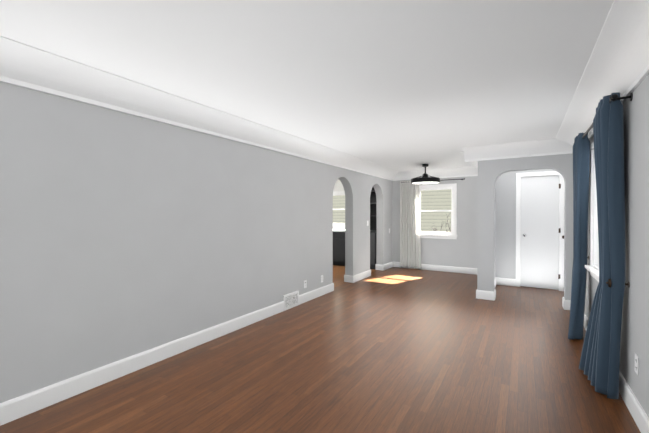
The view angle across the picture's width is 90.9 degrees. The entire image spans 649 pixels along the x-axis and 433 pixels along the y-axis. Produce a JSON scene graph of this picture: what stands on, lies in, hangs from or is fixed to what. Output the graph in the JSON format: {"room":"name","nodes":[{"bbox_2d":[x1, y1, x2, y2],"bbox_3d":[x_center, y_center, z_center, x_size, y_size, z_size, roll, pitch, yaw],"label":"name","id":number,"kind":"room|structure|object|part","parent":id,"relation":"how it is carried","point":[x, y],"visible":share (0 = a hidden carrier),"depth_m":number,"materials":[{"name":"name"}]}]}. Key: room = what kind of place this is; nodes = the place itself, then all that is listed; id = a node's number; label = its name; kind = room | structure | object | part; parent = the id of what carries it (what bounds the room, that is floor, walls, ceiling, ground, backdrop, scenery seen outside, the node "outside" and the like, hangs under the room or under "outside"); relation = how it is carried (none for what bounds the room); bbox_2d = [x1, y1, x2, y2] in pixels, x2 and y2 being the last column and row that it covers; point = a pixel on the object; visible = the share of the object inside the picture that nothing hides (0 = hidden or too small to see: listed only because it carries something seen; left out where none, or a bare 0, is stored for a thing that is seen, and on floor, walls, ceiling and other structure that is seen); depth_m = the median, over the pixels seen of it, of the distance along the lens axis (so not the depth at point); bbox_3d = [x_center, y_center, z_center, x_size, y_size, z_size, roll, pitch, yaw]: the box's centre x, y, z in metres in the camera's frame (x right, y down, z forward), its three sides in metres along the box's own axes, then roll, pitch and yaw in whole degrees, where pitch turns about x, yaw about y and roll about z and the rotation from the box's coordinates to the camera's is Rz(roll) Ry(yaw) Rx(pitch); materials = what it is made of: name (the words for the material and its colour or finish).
{"room":"empty living room","nodes":[
{"label":"empty living room","id":0,"kind":"room"},
{"bbox_2d":[0,81,392,402],"bbox_3d":[-0.967,0.127,3.938,0.170,2.360,9.900,0,1,32],"label":"wall","id":1,"kind":"structure","parent":0,"point":[123,235],"depth_m":2.75,"materials":[{"name":"paint"}]},
{"bbox_2d":[0,301,283,425],"bbox_3d":[-1.982,1.254,2.140,0.018,0.135,5.360,0,1,32],"label":"baseboard","id":2,"kind":"structure","parent":1,"relation":"attached to","point":[26,404],"depth_m":2.59,"materials":[{"name":"white paint"}]},
{"bbox_2d":[0,36,398,180],"bbox_3d":[-0.728,-0.962,3.899,0.268,0.182,9.700,0,1,32],"label":"trim","id":3,"kind":"structure","parent":1,"relation":"attached to","point":[28,66],"depth_m":2.67,"materials":[{"name":"white paint"}]},
{"bbox_2d":[283,291,298,310],"bbox_3d":[-0.474,1.197,4.558,0.020,0.210,0.340,0,1,32],"label":"air vent","id":4,"kind":"object","parent":1,"relation":"in","point":[290,300],"visible":0.98,"depth_m":4.55,"materials":[{"name":"white metal"}]},
{"bbox_2d":[299,283,333,304],"bbox_3d":[-0.118,1.230,5.132,0.018,0.135,1.010,0,1,32],"label":"baseboard","id":5,"kind":"structure","parent":1,"relation":"attached to","point":[314,294],"depth_m":5.08,"materials":[{"name":"white paint"}]},
{"bbox_2d":[344,275,353,282],"bbox_3d":[0.477,1.222,6.265,0.206,0.135,0.018,0,1,32],"label":"baseboard","id":6,"kind":"structure","parent":1,"relation":"attached to","point":[349,278],"depth_m":6.25,"materials":[{"name":"white paint"}]},
{"bbox_2d":[354,270,370,281],"bbox_3d":[0.778,1.219,6.571,0.018,0.135,0.820,0,1,32],"label":"baseboard","id":7,"kind":"structure","parent":1,"relation":"attached to","point":[362,275],"depth_m":6.56,"materials":[{"name":"white paint"}]},
{"bbox_2d":[375,264,383,270],"bbox_3d":[1.312,1.211,7.606,0.206,0.135,0.018,0,1,32],"label":"baseboard","id":8,"kind":"structure","parent":1,"relation":"attached to","point":[379,267],"depth_m":7.60,"materials":[{"name":"white paint"}]},
{"bbox_2d":[384,262,392,269],"bbox_3d":[1.563,1.209,7.831,0.018,0.135,0.630,0,1,32],"label":"baseboard","id":9,"kind":"structure","parent":1,"relation":"attached to","point":[388,265],"depth_m":7.82,"materials":[{"name":"white paint"}]},
{"bbox_2d":[0,0,613,171],"bbox_3d":[-0.545,-1.077,3.784,6.700,0.050,10.100,0,1,32],"label":"ceiling","id":10,"kind":"structure","parent":0,"point":[405,85],"depth_m":2.11,"materials":[{"name":"white paint"}]},
{"bbox_2d":[411,164,439,183],"bbox_3d":[2.074,-0.879,6.572,0.570,0.389,0.570,0,1,32],"label":"pendant light","id":11,"kind":"object","parent":10,"relation":"hanging from","point":[424,178],"visible":1,"depth_m":6.43,"materials":[{"name":"black metal"}]},
{"label":"lamp shade","id":12,"kind":"part","parent":11,"relation":"part of","materials":[{"name":"white glass"}]},
{"bbox_2d":[462,138,572,161],"bbox_3d":[2.805,-0.968,4.662,1.440,0.182,0.268,0,1,32],"label":"cove","id":13,"kind":"object","parent":10,"relation":"attached to","point":[553,146],"visible":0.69,"depth_m":4.68,"materials":[{"name":"white paint"}]},
{"bbox_2d":[0,265,640,432],"bbox_3d":[-0.545,1.333,3.802,6.700,0.051,10.100,0,1,32],"label":"floor","id":14,"kind":"structure","parent":0,"point":[398,350],"depth_m":2.65,"materials":[{"name":"brown wood"}]},
{"bbox_2d":[333,230,344,265],"bbox_3d":[0.585,0.832,8.422,0.590,0.880,0.625,0,1,32],"label":"base cabinet","id":15,"kind":"object","parent":14,"relation":"on","point":[338,246],"depth_m":8.20,"materials":[{"name":"grey wood"}]},
{"bbox_2d":[370,187,376,269],"bbox_3d":[1.120,0.150,8.084,0.630,2.250,0.625,0,1,32],"label":"doorway","id":16,"kind":"object","parent":14,"relation":"on","point":[373,201],"visible":0.12,"depth_m":7.95,"materials":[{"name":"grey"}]},
{"bbox_2d":[333,176,520,267],"bbox_3d":[2.074,0.096,7.998,6.700,2.360,0.232,0,1,32],"label":"wall","id":17,"kind":"structure","parent":0,"point":[460,250],"depth_m":7.28,"materials":[{"name":"paint"}]},
{"bbox_2d":[333,191,344,226],"bbox_3d":[0.444,-0.177,8.971,1.140,1.050,0.260,0,1,32],"label":"kitchen window","id":18,"kind":"structure","parent":17,"relation":"in","point":[337,193],"depth_m":8.92,"materials":[{"name":"white paint"}]},
{"bbox_2d":[333,226,344,229],"bbox_3d":[0.168,0.308,9.034,1.950,0.080,0.020,0,1,32],"label":"countertop","id":19,"kind":"structure","parent":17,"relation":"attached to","point":[334,227],"depth_m":8.84,"materials":[{"name":"white stone"}]},
{"bbox_2d":[400,178,464,269],"bbox_3d":[2.514,0.197,7.536,1.477,2.135,0.111,0,1,32],"label":"curtain","id":20,"kind":"object","parent":17,"relation":"attached to","point":[410,249],"visible":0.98,"depth_m":7.78,"materials":[{"name":"white fabric"}]},
{"bbox_2d":[392,261,476,274],"bbox_3d":[2.651,1.212,7.514,2.200,0.135,0.018,0,1,32],"label":"baseboard","id":21,"kind":"structure","parent":17,"relation":"attached to","point":[465,270],"depth_m":7.40,"materials":[{"name":"white paint"}]},
{"bbox_2d":[393,166,477,180],"bbox_3d":[2.585,-0.989,7.391,2.200,0.182,0.268,0,1,32],"label":"trim","id":22,"kind":"structure","parent":17,"relation":"attached to","point":[449,172],"depth_m":7.36,"materials":[{"name":"white paint"}]},
{"bbox_2d":[414,183,457,238],"bbox_3d":[2.642,-0.119,7.603,1.010,1.275,0.260,0,1,32],"label":"dining room window","id":23,"kind":"structure","parent":17,"relation":"in","point":[452,234],"depth_m":7.42,"materials":[{"name":"white paint"}]},
{"bbox_2d":[495,183,495,276],"bbox_3d":[3.125,0.111,6.025,0.170,2.360,2.030,0,1,32],"label":"wall","id":24,"kind":"structure","parent":0,"point":[495,229],"depth_m":6.04,"materials":[{"name":"paint"}]},
{"bbox_2d":[460,151,477,166],"bbox_3d":[2.894,-0.978,6.060,0.268,0.182,2.200,0,1,32],"label":"trim","id":25,"kind":"structure","parent":24,"relation":"attached to","point":[475,163],"depth_m":6.20,"materials":[{"name":"white paint"}]},
{"bbox_2d":[477,153,572,299],"bbox_3d":[3.002,0.120,4.806,1.250,2.360,0.170,0,1,32],"label":"wall","id":26,"kind":"structure","parent":0,"point":[490,172],"depth_m":4.93,"materials":[{"name":"paint"}]},
{"bbox_2d":[476,290,493,300],"bbox_3d":[2.512,1.231,5.009,0.248,0.135,0.018,0,1,32],"label":"baseboard","id":27,"kind":"structure","parent":26,"relation":"attached to","point":[485,295],"depth_m":5.00,"materials":[{"name":"white paint"}]},
{"bbox_2d":[562,297,564,309],"bbox_3d":[3.414,1.235,4.558,0.018,0.135,0.206,0,1,32],"label":"baseboard","id":28,"kind":"structure","parent":26,"relation":"attached to","point":[563,301],"depth_m":4.51,"materials":[{"name":"white paint"}]},
{"bbox_2d":[565,300,570,309],"bbox_3d":[3.428,1.236,4.439,0.130,0.135,0.018,0,1,32],"label":"baseboard","id":29,"kind":"structure","parent":26,"relation":"attached to","point":[567,304],"depth_m":4.45,"materials":[{"name":"white paint"}]},
{"bbox_2d":[496,169,554,278],"bbox_3d":[3.748,0.112,5.843,1.080,2.360,0.120,0,1,32],"label":"wall","id":30,"kind":"structure","parent":0,"point":[506,225],"depth_m":5.98,"materials":[{"name":"paint"}]},
{"bbox_2d":[496,277,515,285],"bbox_3d":[3.393,1.224,5.992,0.330,0.135,0.018,0,1,32],"label":"baseboard","id":31,"kind":"structure","parent":30,"relation":"attached to","point":[506,281],"depth_m":5.98,"materials":[{"name":"white paint"}]},
{"bbox_2d":[520,175,558,289],"bbox_3d":[3.849,0.281,5.722,0.572,2.008,0.118,0,1,32],"label":"closet door","id":32,"kind":"structure","parent":30,"relation":"in","point":[539,262],"depth_m":5.73,"materials":[{"name":"white paint"}]},
{"bbox_2d":[516,171,564,290],"bbox_3d":[3.870,0.248,5.756,0.720,2.090,0.140,0,1,32],"label":"door frame","id":33,"kind":"structure","parent":30,"relation":"attached to","point":[561,216],"depth_m":5.65,"materials":[{"name":"white paint"}]},
{"bbox_2d":[584,74,648,416],"bbox_3d":[2.140,0.142,2.003,0.250,2.360,9.900,0,1,32],"label":"wall","id":34,"kind":"structure","parent":0,"point":[635,328],"depth_m":2.11,"materials":[{"name":"paint"}]},
{"bbox_2d":[556,0,648,145],"bbox_3d":[1.391,-0.942,1.283,0.268,0.182,7.500,0,1,32],"label":"trim","id":35,"kind":"structure","parent":34,"relation":"attached to","point":[618,61],"depth_m":2.04,"materials":[{"name":"white paint"}]},
{"bbox_2d":[585,114,623,281],"bbox_3d":[2.635,-0.067,2.883,0.280,1.405,1.290,0,1,32],"label":"window","id":36,"kind":"structure","parent":34,"relation":"in","point":[592,268],"depth_m":3.39,"materials":[{"name":"white paint"}]},
{"bbox_2d":[582,93,632,138],"bbox_3d":[2.524,-0.836,2.964,0.121,0.057,1.857,0,1,32],"label":"curtain rod","id":37,"kind":"object","parent":34,"relation":"attached to","point":[614,97],"visible":0.54,"depth_m":2.23,"materials":[{"name":"black metal"}]},
{"bbox_2d":[568,133,589,339],"bbox_3d":[2.804,0.205,3.509,0.166,2.189,0.472,0,1,40],"label":"curtain","id":38,"kind":"object","parent":37,"relation":"hanging from","point":[581,160],"visible":1,"depth_m":3.49,"materials":[{"name":"blue fabric"}]},
{"bbox_2d":[579,92,625,398],"bbox_3d":[2.166,0.213,2.484,0.168,2.189,0.472,0,0,23],"label":"curtain","id":39,"kind":"object","parent":37,"relation":"hanging from","point":[599,365],"visible":1,"depth_m":2.31,"materials":[{"name":"blue fabric"}]},
{"bbox_2d":[584,313,648,432],"bbox_3d":[1.497,1.260,1.234,0.018,0.135,7.500,0,1,32],"label":"baseboard","id":40,"kind":"structure","parent":34,"relation":"attached to","point":[636,410],"depth_m":2.10,"materials":[{"name":"white paint"}]},
{"bbox_2d":[606,279,629,287],"bbox_3d":[2.091,0.480,2.283,0.125,0.068,0.068,0,1,32],"label":"curtain holdback","id":41,"kind":"object","parent":34,"relation":"attached to","point":[609,283],"visible":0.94,"depth_m":2.28,"materials":[{"name":"brown metal"}]},
{"bbox_2d":[635,354,638,375],"bbox_3d":[2.030,0.961,2.078,0.006,0.115,0.072,0,1,32],"label":"electrical outlet","id":42,"kind":"object","parent":34,"relation":"attached to","point":[637,364],"visible":0.98,"depth_m":2.07,"materials":[{"name":"white plastic"}]},
{"label":"outside","id":43,"kind":"structure","parent":0,"visible":0},
{"bbox_2d":[333,189,451,231],"bbox_3d":[3.950,-0.399,10.580,10.750,3.910,0.218,0,1,32],"label":"siding","id":44,"kind":"object","parent":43,"point":[436,199],"visible":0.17,"depth_m":10.69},
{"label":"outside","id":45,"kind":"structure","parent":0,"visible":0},
{"bbox_2d":[431,214,450,231],"bbox_3d":[2.350,0.634,9.616,4.250,1.661,1.626,0,1,32],"label":"shrub","id":46,"kind":"object","parent":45,"point":[441,228],"visible":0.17,"depth_m":8.48,"materials":[{"name":"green plant"}]}
]}

